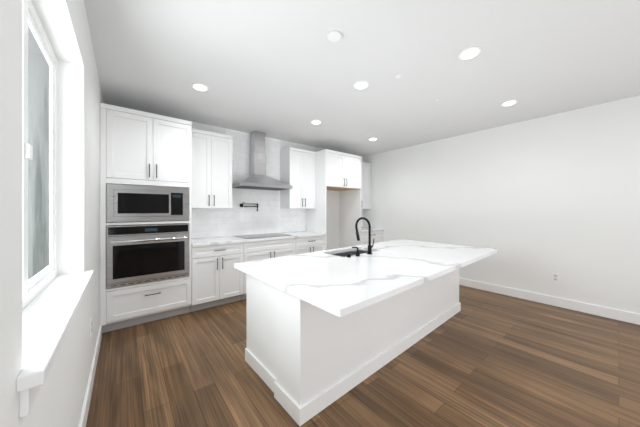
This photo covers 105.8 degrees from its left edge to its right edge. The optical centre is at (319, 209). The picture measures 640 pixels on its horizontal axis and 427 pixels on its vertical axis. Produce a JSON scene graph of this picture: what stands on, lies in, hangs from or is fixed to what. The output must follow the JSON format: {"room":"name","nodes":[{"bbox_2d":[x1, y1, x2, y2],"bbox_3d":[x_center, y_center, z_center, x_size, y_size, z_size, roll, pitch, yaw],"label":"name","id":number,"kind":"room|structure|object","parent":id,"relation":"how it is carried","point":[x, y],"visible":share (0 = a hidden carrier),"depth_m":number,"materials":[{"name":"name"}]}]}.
{"room":"kitchen","nodes":[
{"label":"kitchen","id":0,"kind":"room"},
{"bbox_2d":[0,0,103,426],"bbox_3d":[-0.367,0.000,0.025,0.139,2.700,7.700,0,0,-39],"label":"wall","id":1,"kind":"structure","parent":0,"point":[59,400],"depth_m":1.25,"materials":[{"name":"white paint"}]},
{"bbox_2d":[22,0,56,310],"bbox_3d":[-1.226,-0.242,1.008,0.040,1.355,1.210,0,0,-39],"label":"window","id":2,"kind":"structure","parent":1,"relation":"in","point":[35,286],"depth_m":1.17,"materials":[{"name":"white plastic"}]},
{"bbox_2d":[16,270,93,417],"bbox_3d":[-1.162,0.455,1.060,0.161,0.110,1.310,0,0,-39],"label":"window sill","id":3,"kind":"structure","parent":1,"relation":"attached to","point":[49,311],"depth_m":0.82,"materials":[{"name":"white paint"}]},
{"bbox_2d":[79,325,101,426],"bbox_3d":[-0.107,1.288,-0.173,0.017,0.125,7.065,0,0,-39],"label":"baseboard","id":4,"kind":"structure","parent":1,"relation":"attached to","point":[83,420],"depth_m":1.75,"materials":[{"name":"white paint"}]},
{"bbox_2d":[90,318,91,336],"bbox_3d":[-1.737,0.890,1.836,0.010,0.120,0.075,0,0,-39],"label":"outlet","id":5,"kind":"object","parent":1,"relation":"attached to","point":[90,327],"visible":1,"depth_m":1.82,"materials":[{"name":"white plastic"}]},
{"bbox_2d":[109,104,362,249],"bbox_3d":[-0.887,0.000,4.686,5.320,2.700,0.200,0,0,-39],"label":"wall","id":6,"kind":"structure","parent":0,"point":[332,219],"depth_m":5.45,"materials":[{"name":"white paint"}]},
{"bbox_2d":[192,128,231,207],"bbox_3d":[-1.690,-0.584,3.660,0.615,1.112,0.381,0,0,-39],"label":"upper cabinet","id":7,"kind":"object","parent":6,"relation":"attached to","point":[211,169],"visible":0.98,"depth_m":3.54,"materials":[{"name":"white paint"}]},
{"bbox_2d":[192,128,362,238],"bbox_3d":[-0.480,-0.457,4.882,4.037,1.784,0.008,0,0,-39],"label":"tile backsplash","id":8,"kind":"structure","parent":6,"relation":"attached to","point":[267,217],"depth_m":4.24,"materials":[{"name":"white tile"}]},
{"bbox_2d":[240,202,257,210],"bbox_3d":[-1.227,-0.054,4.209,0.314,0.149,0.096,0,0,-39],"label":"pot filler","id":9,"kind":"object","parent":8,"relation":"attached to","point":[241,204],"visible":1,"depth_m":4.16,"materials":[{"name":"black metal"}]},
{"bbox_2d":[232,131,292,190],"bbox_3d":[-0.996,-0.858,4.129,0.920,0.983,0.511,0,0,-39],"label":"hood vent","id":10,"kind":"object","parent":8,"relation":"attached to","point":[257,178],"visible":0.9,"depth_m":4.14,"materials":[{"name":"silver metal"}]},
{"bbox_2d":[280,147,315,208],"bbox_3d":[-0.416,-0.584,4.691,0.593,1.112,0.381,0,0,-39],"label":"upper cabinet","id":11,"kind":"object","parent":6,"relation":"attached to","point":[297,169],"visible":1,"depth_m":4.54,"materials":[{"name":"white paint"}]},
{"bbox_2d":[361,162,370,208],"bbox_3d":[0.874,-0.584,5.793,0.781,1.112,0.291,0,0,-39],"label":"upper cabinet","id":12,"kind":"object","parent":6,"relation":"attached to","point":[365,185],"visible":0.29,"depth_m":5.84,"materials":[{"name":"white paint"}]},
{"bbox_2d":[84,0,639,156],"bbox_3d":[1.599,-1.380,1.617,5.320,0.060,8.100,0,0,-39],"label":"ceiling","id":13,"kind":"structure","parent":0,"point":[286,70],"depth_m":2.23,"materials":[{"name":"white paint"}]},
{"bbox_2d":[192,83,208,90],"bbox_3d":[-1.314,-1.345,2.655,0.170,0.011,0.170,0,0,-39],"label":"recessed light","id":14,"kind":"object","parent":13,"relation":"in","point":[199,86],"visible":1,"depth_m":2.65,"materials":[{"name":"white paint"}]},
{"bbox_2d":[311,120,321,123],"bbox_3d":[-0.058,-1.345,3.710,0.170,0.011,0.170,0,0,-39],"label":"recessed light","id":15,"kind":"object","parent":13,"relation":"in","point":[316,122],"visible":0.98,"depth_m":3.70,"materials":[{"name":"white paint"}]},
{"bbox_2d":[327,30,341,41],"bbox_3d":[0.111,-1.342,1.865,0.110,0.016,0.110,0,0,-39],"label":"smoke detector","id":16,"kind":"object","parent":13,"relation":"attached to","point":[334,36],"visible":0.9,"depth_m":1.86,"materials":[{"name":"white plastic"}]},
{"bbox_2d":[353,81,368,89],"bbox_3d":[0.445,-1.345,2.612,0.170,0.011,0.170,0,0,-39],"label":"recessed light","id":17,"kind":"object","parent":13,"relation":"in","point":[359,85],"visible":1,"depth_m":2.60,"materials":[{"name":"white paint"}]},
{"bbox_2d":[458,47,480,59],"bbox_3d":[1.286,-1.345,2.083,0.170,0.011,0.170,0,0,-39],"label":"recessed light","id":18,"kind":"object","parent":13,"relation":"in","point":[469,53],"visible":1,"depth_m":2.07,"materials":[{"name":"white paint"}]},
{"bbox_2d":[501,100,517,105],"bbox_3d":[2.382,-1.345,3.049,0.170,0.011,0.170,0,0,-39],"label":"recessed light","id":19,"kind":"object","parent":13,"relation":"in","point":[509,102],"visible":0.94,"depth_m":3.04,"materials":[{"name":"white paint"}]},
{"bbox_2d":[86,285,639,426],"bbox_3d":[1.599,1.380,1.617,5.320,0.060,8.100,0,0,-39],"label":"floor","id":20,"kind":"structure","parent":0,"point":[482,358],"depth_m":1.96,"materials":[{"name":"brown wood"}]},
{"bbox_2d":[100,103,191,332],"bbox_3d":[-2.185,0.105,3.079,0.876,2.490,0.661,0,0,-39],"label":"tall cabinet","id":21,"kind":"object","parent":20,"relation":"on","point":[141,148],"visible":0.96,"depth_m":2.81,"materials":[{"name":"white paint"}]},
{"bbox_2d":[107,184,188,221],"bbox_3d":[-2.107,-0.075,2.999,0.792,0.414,0.426,0,0,-39],"label":"built-in microwave","id":22,"kind":"object","parent":21,"relation":"in","point":[132,203],"visible":0.98,"depth_m":2.81,"materials":[{"name":"grey metal"}]},
{"bbox_2d":[107,223,188,288],"bbox_3d":[-2.089,0.510,2.977,0.792,0.672,0.483,0,0,-39],"label":"wall oven","id":23,"kind":"object","parent":21,"relation":"in","point":[141,253],"visible":1,"depth_m":2.81,"materials":[{"name":"grey metal"}]},
{"bbox_2d":[190,243,243,311],"bbox_3d":[-1.574,0.913,3.573,0.685,0.874,0.661,0,0,-39],"label":"base cabinet","id":24,"kind":"object","parent":20,"relation":"on","point":[217,278],"visible":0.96,"depth_m":3.33,"materials":[{"name":"white paint"}]},
{"bbox_2d":[241,238,295,299],"bbox_3d":[-0.953,0.913,4.076,0.905,0.874,0.661,0,0,-39],"label":"base cabinet","id":25,"kind":"object","parent":20,"relation":"on","point":[258,250],"visible":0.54,"depth_m":3.80,"materials":[{"name":"white paint"}]},
{"bbox_2d":[192,231,325,246],"bbox_3d":[-0.971,0.456,4.067,2.248,0.040,0.653,0,0,-39],"label":"countertop","id":26,"kind":"structure","parent":25,"relation":"on","point":[198,242],"depth_m":3.70,"materials":[{"name":"white stone"}]},
{"bbox_2d":[235,233,291,238],"bbox_3d":[-0.954,0.432,4.078,0.808,0.008,0.518,0,0,-39],"label":"glass cooktop","id":27,"kind":"object","parent":26,"relation":"in","point":[253,236],"visible":1,"depth_m":4.06,"materials":[{"name":"black ceramic"}]},
{"bbox_2d":[296,236,324,253],"bbox_3d":[-0.347,0.913,4.567,0.643,0.874,0.661,0,0,-39],"label":"base cabinet","id":28,"kind":"object","parent":20,"relation":"on","point":[309,244],"visible":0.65,"depth_m":4.31,"materials":[{"name":"white paint"}]},
{"bbox_2d":[306,149,361,249],"bbox_3d":[0.301,0.105,5.079,1.000,2.490,0.681,0,0,-39],"label":"tall cabinet","id":29,"kind":"object","parent":20,"relation":"on","point":[338,171],"visible":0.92,"depth_m":4.89,"materials":[{"name":"white paint"}]},
{"bbox_2d":[245,269,460,425],"bbox_3d":[0.703,0.932,2.588,2.670,0.835,1.338,0,0,-39],"label":"kitchen island","id":30,"kind":"object","parent":20,"relation":"on","point":[306,361],"visible":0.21,"depth_m":1.85,"materials":[{"name":"white paint"}]},
{"bbox_2d":[234,239,497,317],"bbox_3d":[0.704,0.495,2.545,2.780,0.040,1.400,0,0,-39],"label":"island countertop","id":31,"kind":"structure","parent":30,"relation":"on","point":[337,286],"depth_m":1.90,"materials":[{"name":"white stone"}]},
{"bbox_2d":[331,250,367,256],"bbox_3d":[0.376,0.636,2.787,0.695,0.242,0.385,0,0,-39],"label":"sink basin","id":32,"kind":"object","parent":31,"relation":"in","point":[343,254],"visible":0.1,"depth_m":3.00,"materials":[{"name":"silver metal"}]},
{"bbox_2d":[352,247,359,255],"bbox_3d":[0.373,0.427,2.517,0.042,0.095,0.097,0,0,-39],"label":"soap dispenser","id":33,"kind":"object","parent":31,"relation":"on","point":[357,253],"depth_m":2.48,"materials":[{"name":"black metal"}]},
{"bbox_2d":[355,217,373,253],"bbox_3d":[0.503,0.277,2.699,0.111,0.397,0.232,0,0,-39],"label":"kitchen faucet","id":34,"kind":"object","parent":31,"relation":"on","point":[370,246],"visible":0.98,"depth_m":2.62,"materials":[{"name":"black metal"}]},
{"bbox_2d":[361,231,382,244],"bbox_3d":[0.990,0.913,5.650,0.781,0.874,0.661,0,0,-39],"label":"base cabinet","id":35,"kind":"object","parent":20,"relation":"on","point":[377,236],"visible":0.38,"depth_m":5.44,"materials":[{"name":"white paint"}]},
{"bbox_2d":[361,227,383,231],"bbox_3d":[0.988,0.456,5.653,0.786,0.040,0.653,0,0,-39],"label":"countertop","id":36,"kind":"structure","parent":35,"relation":"on","point":[364,229],"depth_m":5.50,"materials":[{"name":"white stone"}]},
{"bbox_2d":[363,95,639,313],"bbox_3d":[3.588,0.000,3.228,0.200,2.700,7.700,0,0,-39],"label":"wall","id":37,"kind":"structure","parent":0,"point":[537,202],"depth_m":3.56,"materials":[{"name":"white paint"}]},
{"bbox_2d":[459,278,639,324],"bbox_3d":[3.704,1.288,2.913,0.017,0.125,7.065,0,0,-39],"label":"baseboard","id":38,"kind":"structure","parent":37,"relation":"attached to","point":[624,316],"depth_m":3.36,"materials":[{"name":"white paint"}]},
{"bbox_2d":[552,273,558,281],"bbox_3d":[3.311,0.950,3.402,0.010,0.120,0.075,0,0,-39],"label":"outlet","id":39,"kind":"object","parent":37,"relation":"attached to","point":[555,277],"visible":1,"depth_m":3.40,"materials":[{"name":"white plastic"}]},
{"label":"outside","id":40,"kind":"structure","parent":0,"visible":0},
{"bbox_2d":[28,25,49,278],"bbox_3d":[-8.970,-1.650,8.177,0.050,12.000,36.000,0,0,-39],"label":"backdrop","id":41,"kind":"structure","parent":40,"point":[40,111],"depth_m":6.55,"materials":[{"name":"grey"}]}
]}

